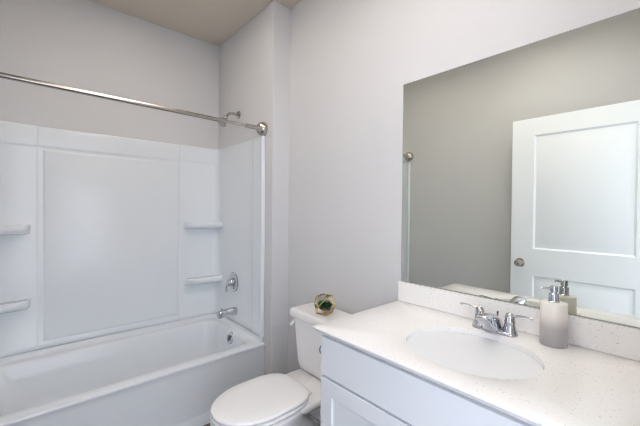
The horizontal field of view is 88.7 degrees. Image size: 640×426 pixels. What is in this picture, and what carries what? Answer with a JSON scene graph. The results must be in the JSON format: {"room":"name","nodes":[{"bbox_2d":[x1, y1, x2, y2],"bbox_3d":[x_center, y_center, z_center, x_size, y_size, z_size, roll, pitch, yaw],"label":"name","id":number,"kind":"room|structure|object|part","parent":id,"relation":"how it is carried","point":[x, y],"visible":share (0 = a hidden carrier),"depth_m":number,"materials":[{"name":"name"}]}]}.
{"room":"bathroom","nodes":[
{"label":"bathroom","id":0,"kind":"room"},
{"bbox_2d":[0,0,218,349],"bbox_3d":[-1.441,-0.078,2.435,1.864,2.735,0.100,0,1,-42],"label":"wall","id":1,"kind":"structure","parent":0,"point":[81,44],"depth_m":2.29,"materials":[{"name":"paint"}]},
{"bbox_2d":[0,121,264,357],"bbox_3d":[-1.207,0.163,2.066,1.521,1.407,0.766,0,1,-42],"label":"tub surround","id":2,"kind":"object","parent":1,"relation":"attached to","point":[101,235],"visible":0.98,"depth_m":2.32,"materials":[{"name":"white plastic"}]},
{"bbox_2d":[0,299,30,313],"bbox_3d":[-1.875,0.558,1.904,0.288,0.059,0.109,0,1,-42],"label":"shelf","id":3,"kind":"object","parent":2,"relation":"attached to","point":[7,306],"depth_m":1.95,"materials":[{"name":"white plastic"}]},
{"bbox_2d":[0,225,30,234],"bbox_3d":[-1.870,0.102,1.899,0.288,0.059,0.109,0,1,-42],"label":"shelf","id":4,"kind":"object","parent":2,"relation":"attached to","point":[4,229],"depth_m":1.92,"materials":[{"name":"white plastic"}]},
{"bbox_3d":[-1.442,0.207,2.347,0.829,1.216,0.005,0,1,-42],"label":"panel","id":5,"kind":"part","parent":2,"relation":"part of","materials":[{"name":"white plastic"}]},
{"bbox_2d":[184,275,222,285],"bbox_3d":[-0.966,0.557,2.710,0.287,0.059,0.109,0,1,-42],"label":"shelf","id":6,"kind":"object","parent":2,"relation":"attached to","point":[189,280],"depth_m":2.69,"materials":[{"name":"white plastic"}]},
{"bbox_2d":[184,222,222,228],"bbox_3d":[-0.962,0.101,2.705,0.287,0.059,0.109,0,1,-42],"label":"shelf","id":7,"kind":"object","parent":2,"relation":"attached to","point":[187,225],"depth_m":2.66,"materials":[{"name":"white plastic"}]},
{"bbox_2d":[217,307,236,318],"bbox_3d":[-0.721,0.770,2.539,0.148,0.077,0.056,0,1,-42],"label":"tub spout","id":8,"kind":"object","parent":2,"relation":"attached to","point":[222,313],"visible":1,"depth_m":2.52,"materials":[{"name":"silver metal"}]},
{"bbox_2d":[225,272,238,291],"bbox_3d":[-0.711,0.549,2.593,0.061,0.158,0.158,0,1,-42],"label":"shower valve","id":9,"kind":"object","parent":2,"relation":"attached to","point":[232,281],"visible":1,"depth_m":2.58,"materials":[{"name":"silver metal"}]},
{"bbox_2d":[89,0,300,45],"bbox_3d":[-0.489,-1.465,1.359,1.864,0.080,2.932,0,1,-42],"label":"ceiling","id":10,"kind":"structure","parent":0,"point":[214,22],"depth_m":2.35,"materials":[{"name":"paint"}]},
{"bbox_2d":[219,1,290,374],"bbox_3d":[-0.517,-0.072,2.617,0.240,2.735,0.853,0,1,-42],"label":"wall","id":11,"kind":"structure","parent":0,"point":[254,62],"depth_m":2.28,"materials":[{"name":"paint"}]},
{"bbox_2d":[0,72,267,135],"bbox_3d":[-0.959,-0.591,1.785,1.522,0.109,0.098,0,1,-42],"label":"shower curtain rod","id":12,"kind":"object","parent":11,"relation":"attached to","point":[261,128],"visible":1,"depth_m":1.72,"materials":[{"name":"silver metal"}]},
{"bbox_2d":[217,111,240,126],"bbox_3d":[-0.704,-0.728,2.511,0.177,0.144,0.084,0,1,-42],"label":"shower fixture","id":13,"kind":"object","parent":11,"relation":"attached to","point":[238,114],"visible":0.91,"depth_m":2.50,"materials":[{"name":"silver metal"}]},
{"bbox_3d":[-0.682,-0.752,2.530,0.112,0.058,0.021,0,1,-42],"label":"shower arm","id":14,"kind":"part","parent":13,"relation":"part of","materials":[{"name":"silver metal"}]},
{"bbox_2d":[288,0,639,372],"bbox_3d":[0.474,-0.051,1.604,0.100,2.735,1.979,0,1,-42],"label":"wall","id":15,"kind":"structure","parent":0,"point":[351,61],"depth_m":1.79,"materials":[{"name":"paint"}]},
{"bbox_2d":[309,407,320,420],"bbox_3d":[0.087,1.259,1.958,0.012,0.100,0.949,0,1,-42],"label":"baseboard","id":16,"kind":"structure","parent":15,"relation":"attached to","point":[317,413],"depth_m":2.06,"materials":[{"name":"paint"}]},
{"bbox_2d":[398,281,639,360],"bbox_3d":[0.694,0.387,1.265,0.018,0.093,0.919,0,1,-42],"label":"backsplash","id":17,"kind":"structure","parent":15,"relation":"attached to","point":[610,338],"depth_m":1.18,"materials":[{"name":"white stone"}]},
{"bbox_2d":[401,8,639,328],"bbox_3d":[0.704,-0.140,1.262,0.007,0.959,0.909,0,1,-42],"label":"vanity mirror","id":18,"kind":"object","parent":15,"relation":"attached to","point":[521,165],"visible":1,"depth_m":1.18,"materials":[{"name":"clear glass"}]},
{"bbox_3d":[0.271,1.368,0.506,1.864,0.080,5.300,0,1,-42],"label":"floor","id":19,"kind":"structure","parent":0,"visible":0},
{"bbox_2d":[0,313,264,425],"bbox_3d":[-1.212,1.083,2.073,1.518,0.424,0.773,0,1,-42],"label":"bathtub","id":20,"kind":"object","parent":19,"relation":"on","point":[172,373],"visible":0.91,"depth_m":2.04,"materials":[{"name":"white plastic"}]},
{"bbox_3d":[-0.688,0.957,2.507,0.049,0.094,0.094,0,1,-42],"label":"overflow plate","id":21,"kind":"part","parent":20,"relation":"part of","materials":[{"name":"silver metal"}]},
{"bbox_2d":[210,302,350,425],"bbox_3d":[-0.178,0.934,1.655,0.763,0.752,0.456,0,1,-42],"label":"toilet","id":22,"kind":"object","parent":19,"relation":"on","point":[274,399],"visible":0.73,"depth_m":1.60,"materials":[{"name":"white ceramic"}]},
{"bbox_3d":[-0.288,0.877,1.548,0.450,0.019,0.340,0,1,-42],"label":"seat lid","id":23,"kind":"part","parent":22,"relation":"part of","materials":[{"name":"plastic"}]},
{"bbox_3d":[0.038,0.755,1.835,0.189,0.304,0.412,0,1,-42],"label":"tank","id":24,"kind":"part","parent":22,"relation":"part of","materials":[{"name":"white ceramic"}]},
{"bbox_3d":[0.036,0.580,1.830,0.210,0.044,0.444,0,1,-42],"label":"tank lid","id":25,"kind":"part","parent":22,"relation":"part of","materials":[{"name":"white ceramic"}]},
{"bbox_2d":[314,293,334,315],"bbox_3d":[0.025,0.509,1.828,0.111,0.099,0.109,0,1,-14],"label":"terrarium","id":26,"kind":"object","parent":22,"relation":"on","point":[321,307],"visible":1,"depth_m":1.80,"materials":[{"name":"gold metal"}]},
{"bbox_2d":[320,332,543,425],"bbox_3d":[0.499,0.889,1.087,0.547,0.868,0.896,0,1,-42],"label":"vanity cabinet","id":27,"kind":"object","parent":19,"relation":"on","point":[359,388],"visible":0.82,"depth_m":1.03,"materials":[{"name":"paint"}]},
{"bbox_3d":[0.153,0.911,1.078,0.018,0.588,0.442,0,1,-42],"label":"door","id":28,"kind":"part","parent":27,"relation":"part of","materials":[{"name":"paint"}]},
{"bbox_2d":[312,300,639,425],"bbox_3d":[0.488,0.444,1.083,0.570,0.020,0.919,0,1,-42],"label":"countertop","id":29,"kind":"structure","parent":27,"relation":"on","point":[577,385],"depth_m":0.90,"materials":[{"name":"white stone"}]},
{"bbox_2d":[460,302,532,337],"bbox_3d":[0.636,0.393,1.204,0.184,0.080,0.185,1,1,2],"label":"faucet","id":30,"kind":"object","parent":29,"relation":"on","point":[490,322],"visible":1,"depth_m":1.16,"materials":[{"name":"silver metal"}]},
{"bbox_3d":[0.583,0.363,1.272,0.013,0.019,0.071,0,1,-44],"label":"lever","id":31,"kind":"part","parent":30,"relation":"part of","materials":[{"name":"silver metal"}]},
{"bbox_3d":[0.608,0.389,1.246,0.048,0.071,0.048,0,1,-42],"label":"handle","id":32,"kind":"part","parent":30,"relation":"part of","materials":[{"name":"silver metal"}]},
{"bbox_3d":[0.605,0.391,1.173,0.135,0.076,0.054,0,1,-42],"label":"spout","id":33,"kind":"part","parent":30,"relation":"part of","materials":[{"name":"silver metal"}]},
{"bbox_3d":[0.677,0.391,1.168,0.048,0.071,0.048,0,1,-42],"label":"handle","id":34,"kind":"part","parent":30,"relation":"part of","materials":[{"name":"silver metal"}]},
{"bbox_3d":[0.701,0.365,1.138,0.013,0.019,0.071,0,1,-39],"label":"lever","id":35,"kind":"part","parent":30,"relation":"part of","materials":[{"name":"silver metal"}]},
{"bbox_2d":[539,285,567,348],"bbox_3d":[0.773,0.339,1.083,0.066,0.196,0.076,0,1,-42],"label":"soap dispenser","id":36,"kind":"object","parent":29,"relation":"on","point":[553,333],"visible":1,"depth_m":1.06,"materials":[{"name":"ceramic"}]}
]}

